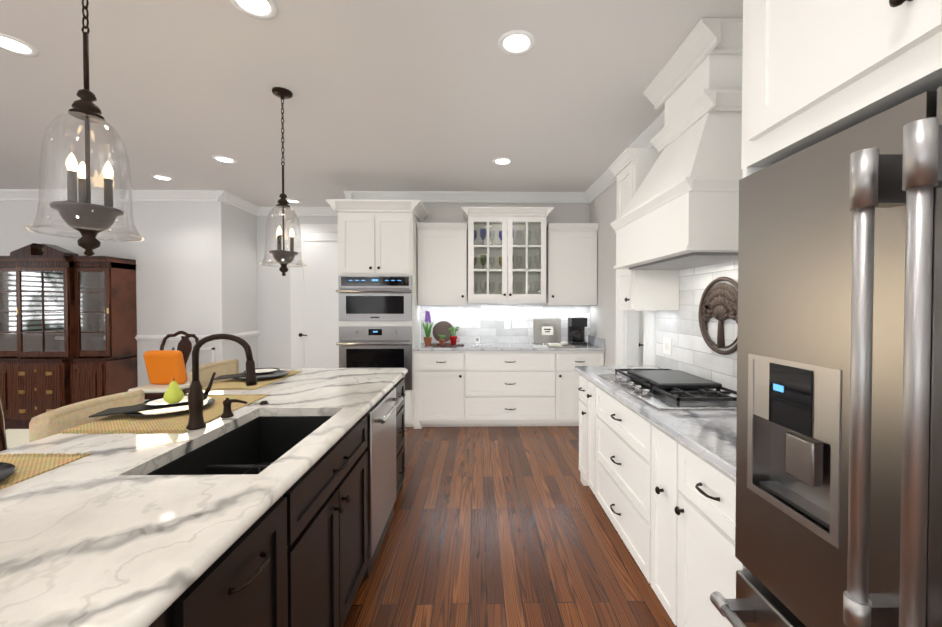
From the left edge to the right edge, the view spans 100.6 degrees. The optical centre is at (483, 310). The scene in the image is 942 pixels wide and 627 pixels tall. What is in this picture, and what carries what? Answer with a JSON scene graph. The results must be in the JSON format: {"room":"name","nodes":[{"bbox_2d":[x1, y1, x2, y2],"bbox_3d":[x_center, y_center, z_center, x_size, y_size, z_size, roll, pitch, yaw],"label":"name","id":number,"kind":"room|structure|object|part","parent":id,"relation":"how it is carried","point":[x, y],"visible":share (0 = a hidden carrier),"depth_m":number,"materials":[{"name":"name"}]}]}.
{"room":"kitchen","nodes":[
{"label":"kitchen","id":0,"kind":"room"},
{"bbox_2d":[0,201,231,400],"bbox_3d":[-6.171,-0.078,4.940,5.740,2.810,0.120,0,1,-1],"label":"wall","id":1,"kind":"structure","parent":0,"point":[200,270],"depth_m":4.91,"materials":[{"name":"white paint"}]},
{"bbox_2d":[0,189,231,204],"bbox_3d":[-6.121,-1.422,4.811,5.835,0.118,0.095,0,1,-1],"label":"crown molding","id":2,"kind":"structure","parent":1,"relation":"attached to","point":[223,196],"depth_m":4.84,"materials":[{"name":"white wood"}]},
{"bbox_2d":[54,335,224,362],"bbox_3d":[-6.155,0.818,4.879,5.770,1.022,0.030,0,1,-1],"label":"chair rail","id":3,"kind":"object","parent":1,"relation":"attached to","point":[200,337],"depth_m":4.90,"materials":[{"name":"white"}]},
{"bbox_2d":[128,205,259,399],"bbox_3d":[-3.570,-0.070,4.893,0.542,2.824,1.604,0,1,-1],"label":"wall","id":4,"kind":"structure","parent":0,"point":[163,366],"depth_m":5.20,"materials":[{"name":"white paint"}]},
{"bbox_2d":[230,194,259,215],"bbox_3d":[-3.260,-1.429,5.258,0.095,0.118,0.660,0,1,-1],"label":"crown molding","id":5,"kind":"structure","parent":4,"relation":"attached to","point":[237,202],"depth_m":5.34,"materials":[{"name":"white"}]},
{"bbox_2d":[231,331,259,337],"bbox_3d":[-3.293,0.810,5.349,0.030,1.022,0.770,0,1,-1],"label":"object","id":6,"kind":"structure","parent":4,"relation":"attached to","point":[251,333],"depth_m":5.43,"materials":[{"name":"white"}]},
{"bbox_2d":[256,216,337,367],"bbox_3d":[-2.486,-0.091,5.793,1.898,2.810,0.120,0,1,-1],"label":"wall","id":7,"kind":"structure","parent":0,"point":[272,288],"depth_m":5.72,"materials":[{"name":"white paint"}]},
{"bbox_2d":[260,206,337,215],"bbox_3d":[-2.484,-1.435,5.664,1.658,0.118,0.095,0,1,-1],"label":"crown molding","id":8,"kind":"structure","parent":7,"relation":"attached to","point":[264,210],"depth_m":5.66,"materials":[{"name":"white"}]},
{"bbox_2d":[289,224,337,367],"bbox_3d":[-2.246,0.027,5.726,1.177,2.575,0.026,0,1,-1],"label":"door frame","id":9,"kind":"structure","parent":7,"relation":"attached to","point":[318,227],"depth_m":5.70,"materials":[{"name":"white wood"}]},
{"bbox_2d":[295,232,338,367],"bbox_3d":[-2.303,0.086,5.688,0.860,2.440,0.095,0,1,-1],"label":"door","id":10,"kind":"structure","parent":7,"relation":"in","point":[316,310],"depth_m":5.70,"materials":[{"name":"white wood"}]},
{"bbox_2d":[5,426,676,626],"bbox_3d":[-3.079,1.435,1.386,12.200,0.100,9.300,0,1,-1],"label":"floor","id":11,"kind":"structure","parent":0,"point":[501,526],"depth_m":2.27,"materials":[{"name":"brown wood"}]},
{"bbox_2d":[0,359,7,426],"bbox_3d":[-5.571,0.952,4.681,0.410,0.760,0.442,0,1,-1],"label":"base cabinet","id":12,"kind":"object","parent":11,"relation":"on","point":[5,409],"depth_m":4.46,"materials":[{"name":"brown wood"}]},
{"bbox_2d":[0,398,28,450],"bbox_3d":[-3.220,0.824,2.598,0.542,1.111,0.582,0,1,-1],"label":"dining chair","id":13,"kind":"object","parent":11,"relation":"on","point":[10,438],"visible":0.19,"depth_m":2.55,"materials":[{"name":"brown wood"}]},
{"bbox_2d":[4,359,67,428],"bbox_3d":[-5.066,0.952,4.664,0.600,0.760,0.494,0,1,-1],"label":"base cabinet","id":14,"kind":"object","parent":11,"relation":"on","point":[32,387],"depth_m":4.42,"materials":[{"name":"brown wood"}]},
{"bbox_2d":[0,355,119,358],"bbox_3d":[-5.066,0.567,4.657,1.420,0.040,0.496,0,1,-1],"label":"countertop","id":15,"kind":"structure","parent":14,"relation":"on","point":[1,356],"depth_m":4.54,"materials":[{"name":"brown wood"}]},
{"bbox_2d":[29,389,144,441],"bbox_3d":[-1.565,0.888,1.734,0.440,0.982,0.480,0,1,-1],"label":"counter stool","id":16,"kind":"object","parent":11,"relation":"on","point":[49,423],"visible":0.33,"depth_m":1.66,"materials":[{"name":"beige fabric"}]},
{"bbox_2d":[68,355,137,404],"bbox_3d":[-4.561,0.952,4.698,0.410,0.760,0.442,0,1,-1],"label":"base cabinet","id":17,"kind":"object","parent":11,"relation":"on","point":[88,379],"depth_m":4.49,"materials":[{"name":"brown wood"}]},
{"bbox_2d":[189,359,238,387],"bbox_3d":[-1.784,0.870,2.830,0.440,0.982,0.480,0,1,-1],"label":"counter stool","id":18,"kind":"object","parent":11,"relation":"on","point":[224,367],"visible":0.23,"depth_m":2.85,"materials":[{"name":"beige fabric"}]},
{"bbox_2d":[149,485,296,626],"bbox_3d":[-0.925,0.957,0.863,0.730,0.872,0.515,0,1,-1],"label":"base cabinet","id":19,"kind":"object","parent":11,"relation":"on","point":[295,554],"depth_m":0.96,"materials":[{"name":"black wood"}]},
{"bbox_2d":[293,468,364,626],"bbox_3d":[-0.846,1.083,1.504,0.550,0.600,0.850,0,1,-1],"label":"base cabinet","id":20,"kind":"object","parent":11,"relation":"on","point":[329,507],"depth_m":1.46,"materials":[{"name":"black wood"}]},
{"bbox_2d":[307,383,396,571],"bbox_3d":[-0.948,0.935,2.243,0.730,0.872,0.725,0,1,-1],"label":"base cabinet","id":21,"kind":"object","parent":11,"relation":"on","point":[348,453],"depth_m":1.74,"materials":[{"name":"black wood"}]},
{"bbox_2d":[365,387,402,577],"bbox_3d":[-0.559,0.929,2.277,0.087,0.842,0.610,0,1,-1],"label":"dishwasher","id":22,"kind":"object","parent":21,"relation":"in","point":[380,449],"visible":0.85,"depth_m":2.16,"materials":[{"name":"silver metal"}]},
{"bbox_2d":[326,199,427,426],"bbox_3d":[-1.218,0.057,4.629,1.025,2.551,0.673,0,1,-1],"label":"tall cabinet","id":23,"kind":"object","parent":11,"relation":"on","point":[377,237],"visible":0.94,"depth_m":4.36,"materials":[{"name":"white wood"}]},
{"bbox_2d":[336,276,411,389],"bbox_3d":[-1.212,0.253,4.342,0.821,1.279,0.094,0,1,-1],"label":"wall ovens","id":24,"kind":"object","parent":23,"relation":"in","point":[375,298],"visible":0.96,"depth_m":4.36,"materials":[{"name":"silver metal"}]},
{"bbox_2d":[397,376,405,494],"bbox_3d":[-0.958,0.926,2.813,0.730,0.872,0.415,0,1,-1],"label":"base cabinet","id":25,"kind":"object","parent":11,"relation":"on","point":[401,428],"depth_m":2.82,"materials":[{"name":"black wood"}]},
{"bbox_2d":[0,368,407,626],"bbox_3d":[-1.104,0.476,1.810,1.085,0.056,2.470,0,1,-1],"label":"countertop","id":26,"kind":"structure","parent":25,"relation":"on","point":[108,532],"depth_m":0.94,"materials":[{"name":"stone"}]},
{"bbox_2d":[0,453,91,489],"bbox_3d":[-1.449,0.474,0.969,0.335,0.004,0.634,0,1,-1],"label":"placemat","id":27,"kind":"object","parent":26,"relation":"on","point":[28,466],"visible":1,"depth_m":1.21,"materials":[{"name":"beige wicker"}]},
{"bbox_2d":[0,462,16,480],"bbox_3d":[-1.465,0.448,0.982,0.381,0.048,0.348,0,1,-1],"label":"place setting","id":28,"kind":"object","parent":27,"relation":"on","point":[7,470],"visible":1,"depth_m":1.10,"materials":[{"name":"black ceramic"}]},
{"bbox_2d":[54,411,188,433],"bbox_3d":[-1.387,0.464,1.625,0.483,0.005,0.304,0,1,-1],"label":"placemat","id":29,"kind":"object","parent":26,"relation":"on","point":[123,423],"depth_m":1.57,"materials":[{"name":"beige wicker"}]},
{"bbox_2d":[89,379,214,417],"bbox_3d":[-1.469,0.383,1.802,0.381,0.150,0.348,0,1,-1],"label":"place setting","id":30,"kind":"object","parent":29,"relation":"on","point":[173,399],"visible":0.96,"depth_m":1.76,"materials":[{"name":"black ceramic"}]},
{"bbox_2d":[186,333,256,429],"bbox_3d":[-1.045,0.279,1.591,0.272,0.376,0.134,0,1,-1],"label":"faucet","id":31,"kind":"object","parent":26,"relation":"on","point":[197,396],"visible":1,"depth_m":1.55,"materials":[{"name":"brown metal"}]},
{"bbox_2d":[221,398,247,417],"bbox_3d":[-1.094,0.424,1.714,0.110,0.082,0.048,0,1,-1],"label":"soap dispenser","id":32,"kind":"object","parent":26,"relation":"on","point":[227,410],"visible":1,"depth_m":1.70,"materials":[{"name":"brown metal"}]},
{"bbox_2d":[203,394,268,422],"bbox_3d":[-1.316,0.460,1.863,0.336,0.005,0.506,0,1,-1],"label":"placemat","id":33,"kind":"object","parent":26,"relation":"on","point":[215,410],"depth_m":1.92,"materials":[{"name":"beige wicker"}]},
{"bbox_2d":[146,416,331,474],"bbox_3d":[-0.861,0.627,1.497,0.440,0.232,0.770,0,1,-1],"label":"sink basin","id":34,"kind":"object","parent":26,"relation":"in","point":[258,445],"visible":0.17,"depth_m":1.73,"materials":[{"name":"black"}]},
{"bbox_2d":[202,370,302,389],"bbox_3d":[-1.487,0.449,2.563,0.315,0.004,0.644,0,1,-1],"label":"placemat","id":35,"kind":"object","parent":26,"relation":"on","point":[234,384],"visible":0.52,"depth_m":2.38,"materials":[{"name":"beige wicker"}]},
{"bbox_2d":[214,368,288,379],"bbox_3d":[-1.512,0.422,2.602,0.381,0.048,0.348,0,1,-1],"label":"place setting","id":36,"kind":"object","parent":35,"relation":"on","point":[265,373],"visible":0.85,"depth_m":2.57,"materials":[{"name":"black ceramic"}]},
{"bbox_3d":[-1.089,0.454,1.935,0.042,0.015,0.042,0,1,-1],"label":"sink button","id":37,"kind":"part","parent":26,"relation":"part of","materials":[{"name":"black metal"}]},
{"bbox_2d":[413,351,464,428],"bbox_3d":[-0.509,0.891,4.691,0.578,0.882,0.598,0,1,-1],"label":"base cabinet","id":38,"kind":"object","parent":11,"relation":"on","point":[438,376],"depth_m":4.40,"materials":[{"name":"white wood"}]},
{"bbox_2d":[465,351,560,426],"bbox_3d":[0.293,0.890,4.705,1.150,0.882,0.598,0,1,-1],"label":"base cabinet","id":39,"kind":"object","parent":11,"relation":"on","point":[487,388],"depth_m":4.41,"materials":[{"name":"white wood"}]},
{"bbox_2d":[413,335,604,350],"bbox_3d":[0.282,0.383,4.683,2.161,0.130,0.610,0,1,-1],"label":"countertop","id":40,"kind":"structure","parent":39,"relation":"on","point":[594,343],"depth_m":4.45,"materials":[{"name":"stone"}]},
{"bbox_2d":[422,310,433,344],"bbox_3d":[-0.679,0.206,4.759,0.146,0.419,0.150,0,1,-1],"label":"plant","id":41,"kind":"object","parent":40,"relation":"on","point":[427,339],"visible":1,"depth_m":4.73,"materials":[{"name":"green plant"}]},
{"bbox_2d":[433,321,453,341],"bbox_3d":[-0.510,0.264,4.911,0.270,0.262,0.074,0,1,-1],"label":"decorative plate","id":42,"kind":"object","parent":40,"relation":"on","point":[441,327],"visible":0.94,"depth_m":4.92,"materials":[{"name":"brown wood"}]},
{"bbox_2d":[430,343,463,346],"bbox_3d":[-0.441,0.410,4.666,0.410,0.016,0.340,0,1,-1],"label":"serving board","id":43,"kind":"object","parent":40,"relation":"on","point":[444,345],"visible":0.98,"depth_m":4.63,"materials":[{"name":"brown wood"}]},
{"bbox_2d":[438,335,445,344],"bbox_3d":[-0.497,0.344,4.622,0.098,0.116,0.091,0,1,-1],"label":"succulent plant","id":44,"kind":"object","parent":43,"relation":"on","point":[441,341],"visible":1,"depth_m":4.60,"materials":[{"name":"green plant"}]},
{"bbox_2d":[448,327,458,343],"bbox_3d":[-0.363,0.298,4.707,0.139,0.205,0.145,0,1,-1],"label":"potted plant","id":45,"kind":"object","parent":43,"relation":"on","point":[453,338],"visible":1,"depth_m":4.68,"materials":[{"name":"red"}]},
{"bbox_2d":[475,337,479,342],"bbox_3d":[-0.082,0.371,4.916,0.055,0.084,0.032,0,1,-1],"label":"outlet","id":46,"kind":"object","parent":40,"relation":"on","point":[477,339],"visible":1,"depth_m":4.90,"materials":[{"name":"white plastic"}]},
{"bbox_2d":[532,345,548,347],"bbox_3d":[0.648,0.411,4.495,0.160,0.018,0.180,0,1,-1],"label":"dish towel","id":47,"kind":"object","parent":40,"relation":"on","point":[539,346],"visible":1,"depth_m":4.42,"materials":[{"name":"white fabric"}]},
{"bbox_2d":[533,319,561,342],"bbox_3d":[0.805,0.258,4.953,0.350,0.309,0.072,0,1,-1],"label":"frame","id":48,"kind":"object","parent":40,"relation":"on","point":[546,330],"visible":1,"depth_m":4.94,"materials":[{"name":"silver metal"}]},
{"bbox_2d":[546,341,574,346],"bbox_3d":[0.896,0.389,4.589,0.300,0.059,0.200,0,1,-1],"label":"tray","id":49,"kind":"object","parent":40,"relation":"on","point":[564,344],"visible":1,"depth_m":4.55,"materials":[{"name":"silver metal"}]},
{"bbox_2d":[568,317,586,344],"bbox_3d":[1.142,0.250,4.793,0.202,0.329,0.215,0,1,-1],"label":"coffee maker","id":50,"kind":"object","parent":40,"relation":"on","point":[576,329],"visible":0.96,"depth_m":4.70,"materials":[{"name":"black plastic"}]},
{"bbox_2d":[578,374,581,481],"bbox_3d":[1.069,0.918,2.967,0.630,0.882,0.305,0,1,-1],"label":"base cabinet","id":51,"kind":"object","parent":11,"relation":"on","point":[580,376],"depth_m":3.05,"materials":[{"name":"white wood"}]},
{"bbox_2d":[574,366,736,476],"bbox_3d":[1.069,0.474,2.126,0.659,0.030,2.014,0,1,-1],"label":"countertop","id":52,"kind":"structure","parent":51,"relation":"on","point":[710,435],"depth_m":1.64,"materials":[{"name":"stone"}]},
{"bbox_2d":[598,369,736,409],"bbox_3d":[1.058,0.423,2.277,0.515,0.066,0.910,0,1,-1],"label":"cooktop","id":53,"kind":"object","parent":52,"relation":"in","point":[664,389],"visible":0.96,"depth_m":2.09,"materials":[{"name":"silver metal"}]},
{"bbox_2d":[561,351,603,425],"bbox_3d":[1.082,0.890,4.719,0.558,0.882,0.598,0,1,-1],"label":"base cabinet","id":54,"kind":"object","parent":11,"relation":"on","point":[570,398],"depth_m":4.43,"materials":[{"name":"white wood"}]},
{"bbox_2d":[582,375,589,486],"bbox_3d":[1.072,0.921,2.794,0.630,0.882,0.242,0,1,-1],"label":"base cabinet","id":55,"kind":"object","parent":11,"relation":"on","point":[585,381],"depth_m":2.91,"materials":[{"name":"white wood"}]},
{"bbox_2d":[590,380,645,576],"bbox_3d":[1.081,0.930,2.248,0.630,0.882,0.945,0,1,-1],"label":"base cabinet","id":56,"kind":"object","parent":11,"relation":"on","point":[617,430],"depth_m":2.21,"materials":[{"name":"white wood"}]},
{"bbox_2d":[646,418,665,609],"bbox_3d":[1.091,0.939,1.672,0.630,0.882,0.303,0,1,-1],"label":"base cabinet","id":57,"kind":"object","parent":11,"relation":"on","point":[655,435],"depth_m":1.77,"materials":[{"name":"white wood"}]},
{"bbox_2d":[666,431,738,626],"bbox_3d":[1.096,0.944,1.380,0.630,0.882,0.500,0,1,-1],"label":"base cabinet","id":58,"kind":"object","parent":11,"relation":"on","point":[666,500],"depth_m":1.44,"materials":[{"name":"white wood"}]},
{"bbox_2d":[710,86,941,626],"bbox_3d":[1.016,0.516,0.642,0.776,1.737,0.910,0,1,-1],"label":"refrigerator","id":59,"kind":"object","parent":11,"relation":"on","point":[838,522],"visible":1,"depth_m":0.77,"materials":[{"name":"silver metal"}]},
{"bbox_2d":[0,0,742,206],"bbox_3d":[-3.079,-1.475,1.340,12.200,0.100,9.300,0,1,-1],"label":"ceiling","id":60,"kind":"structure","parent":0,"point":[419,95],"depth_m":2.57,"materials":[{"name":"white paint"}]},
{"bbox_2d":[0,33,38,56],"bbox_3d":[-2.549,-1.433,2.109,0.199,0.007,0.199,1,1,44],"label":"recessed light","id":61,"kind":"object","parent":60,"relation":"in","point":[11,44],"depth_m":2.12,"materials":[{"name":"white"}]},
{"bbox_2d":[24,0,143,256],"bbox_3d":[-1.313,-0.800,1.291,0.279,1.246,0.279,0,1,-1],"label":"pendant light","id":62,"kind":"object","parent":60,"relation":"hanging from","point":[84,216],"visible":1,"depth_m":1.28,"materials":[{"name":"clear glass"}]},
{"bbox_2d":[151,175,173,180],"bbox_3d":[-3.561,-1.469,4.332,0.199,0.007,0.199,1,1,44],"label":"recessed light","id":63,"kind":"object","parent":60,"relation":"in","point":[160,177],"depth_m":4.32,"materials":[{"name":"white"}]},
{"bbox_2d":[212,155,236,163],"bbox_3d":[-2.511,-1.460,3.786,0.199,0.007,0.199,1,1,44],"label":"recessed light","id":64,"kind":"object","parent":60,"relation":"in","point":[223,159],"depth_m":3.78,"materials":[{"name":"white"}]},
{"bbox_2d":[229,0,277,19],"bbox_3d":[-1.073,-1.428,1.820,0.199,0.007,0.199,1,1,44],"label":"recessed light","id":65,"kind":"object","parent":60,"relation":"in","point":[259,9],"depth_m":1.85,"materials":[{"name":"white"}]},
{"bbox_2d":[260,87,306,275],"bbox_3d":[-1.332,-0.835,2.594,0.279,1.218,0.279,0,1,-1],"label":"pendant light","id":66,"kind":"object","parent":60,"relation":"hanging from","point":[283,258],"visible":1,"depth_m":2.58,"materials":[{"name":"clear glass"}]},
{"bbox_2d":[286,199,300,202],"bbox_3d":[-2.598,-1.485,5.319,0.199,0.007,0.199,1,1,44],"label":"recessed light","id":67,"kind":"object","parent":60,"relation":"in","point":[289,200],"depth_m":5.33,"materials":[{"name":"white"}]},
{"bbox_2d":[492,157,512,164],"bbox_3d":[0.184,-1.461,3.833,0.199,0.007,0.199,1,1,44],"label":"recessed light","id":68,"kind":"object","parent":60,"relation":"in","point":[502,160],"depth_m":3.83,"materials":[{"name":"white"}]},
{"bbox_2d":[498,30,534,55],"bbox_3d":[0.175,-1.433,2.097,0.199,0.007,0.199,1,1,44],"label":"recessed light","id":69,"kind":"object","parent":60,"relation":"in","point":[516,42],"depth_m":2.09,"materials":[{"name":"white"}]},
{"bbox_2d":[420,203,587,342],"bbox_3d":[-0.153,-0.079,5.039,2.982,2.810,0.128,0,1,-1],"label":"wall","id":70,"kind":"structure","parent":0,"point":[486,321],"depth_m":4.98,"materials":[{"name":"white tile"}]},
{"bbox_2d":[416,223,467,302],"bbox_3d":[-0.499,-0.566,4.804,0.590,0.940,0.327,0,1,-1],"label":"upper cabinet","id":71,"kind":"object","parent":70,"relation":"attached to","point":[442,248],"depth_m":4.65,"materials":[{"name":"white wood"}]},
{"bbox_2d":[474,228,540,293],"bbox_3d":[0.273,-0.574,4.824,0.856,0.859,0.151,0,1,-1],"label":"glassware","id":72,"kind":"object","parent":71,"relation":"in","point":[482,236],"depth_m":4.80,"materials":[{"name":"clear glass"}]},
{"bbox_2d":[344,191,583,202],"bbox_3d":[-0.244,-1.423,4.912,2.987,0.118,0.095,0,1,-1],"label":"crown molding","id":73,"kind":"structure","parent":70,"relation":"attached to","point":[424,196],"depth_m":4.90,"materials":[{"name":"white"}]},
{"bbox_2d":[505,320,509,328],"bbox_3d":[0.301,0.174,4.984,0.073,0.115,0.006,0,1,-1],"label":"outlet","id":74,"kind":"object","parent":70,"relation":"attached to","point":[507,324],"visible":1,"depth_m":4.98,"materials":[{"name":"white plastic"}]},
{"bbox_2d":[544,223,598,302],"bbox_3d":[1.064,-0.566,4.831,0.592,0.940,0.327,0,1,-1],"label":"upper cabinet","id":75,"kind":"object","parent":70,"relation":"attached to","point":[563,273],"depth_m":4.67,"materials":[{"name":"white wood"}]},
{"bbox_2d":[588,146,737,390],"bbox_3d":[1.483,-0.015,1.076,0.128,2.810,8.110,0,1,-1],"label":"wall","id":76,"kind":"structure","parent":0,"point":[691,354],"depth_m":2.78,"materials":[{"name":"white tile"}]},
{"bbox_2d":[584,109,664,202],"bbox_3d":[1.380,-1.360,0.978,0.095,0.118,8.020,0,1,-1],"label":"crown molding","id":77,"kind":"structure","parent":76,"relation":"attached to","point":[604,181],"depth_m":3.42,"materials":[{"name":"white"}]},
{"bbox_2d":[615,231,655,365],"bbox_3d":[1.426,0.214,3.585,0.154,2.270,0.880,0,1,-1],"label":"door frame","id":78,"kind":"structure","parent":76,"relation":"attached to","point":[627,335],"depth_m":3.79,"materials":[{"name":"white wood"}]},
{"bbox_2d":[639,311,643,365],"bbox_3d":[1.926,0.308,4.303,0.590,2.040,0.095,0,1,-1],"label":"door","id":79,"kind":"structure","parent":76,"relation":"in","point":[641,322],"depth_m":4.31,"materials":[{"name":"white wood"}]},
{"bbox_2d":[609,148,678,310],"bbox_3d":[1.195,-0.577,2.963,0.378,1.148,0.390,0,1,-1],"label":"upper cabinet","id":80,"kind":"object","parent":76,"relation":"attached to","point":[647,290],"visible":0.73,"depth_m":2.78,"materials":[{"name":"white wood"}]},
{"bbox_2d":[663,338,671,354],"bbox_3d":[1.382,0.270,2.945,0.008,0.120,0.120,0,1,-1],"label":"light switch","id":81,"kind":"object","parent":76,"relation":"attached to","point":[667,345],"visible":1,"depth_m":2.94,"materials":[{"name":"white plastic"}]},
{"bbox_2d":[610,18,742,269],"bbox_3d":[1.147,-0.854,2.258,0.497,1.168,0.998,0,1,-1],"label":"range hood","id":82,"kind":"object","parent":76,"relation":"attached to","point":[681,211],"visible":0.81,"depth_m":2.00,"materials":[{"name":"white painted wood"}]},
{"bbox_2d":[698,277,737,354],"bbox_3d":[1.384,0.030,2.276,0.038,0.454,0.454,0,1,-1],"label":"wall art","id":83,"kind":"object","parent":76,"relation":"attached to","point":[719,302],"visible":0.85,"depth_m":2.28,"materials":[{"name":"brown wood"}]},
{"bbox_2d":[738,0,941,569],"bbox_3d":[1.031,-0.007,0.661,0.785,2.807,1.095,0,1,-1],"label":"upper cabinet","id":84,"kind":"object","parent":76,"relation":"attached to","point":[814,72],"visible":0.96,"depth_m":0.83,"materials":[{"name":"white wood"}]}
]}

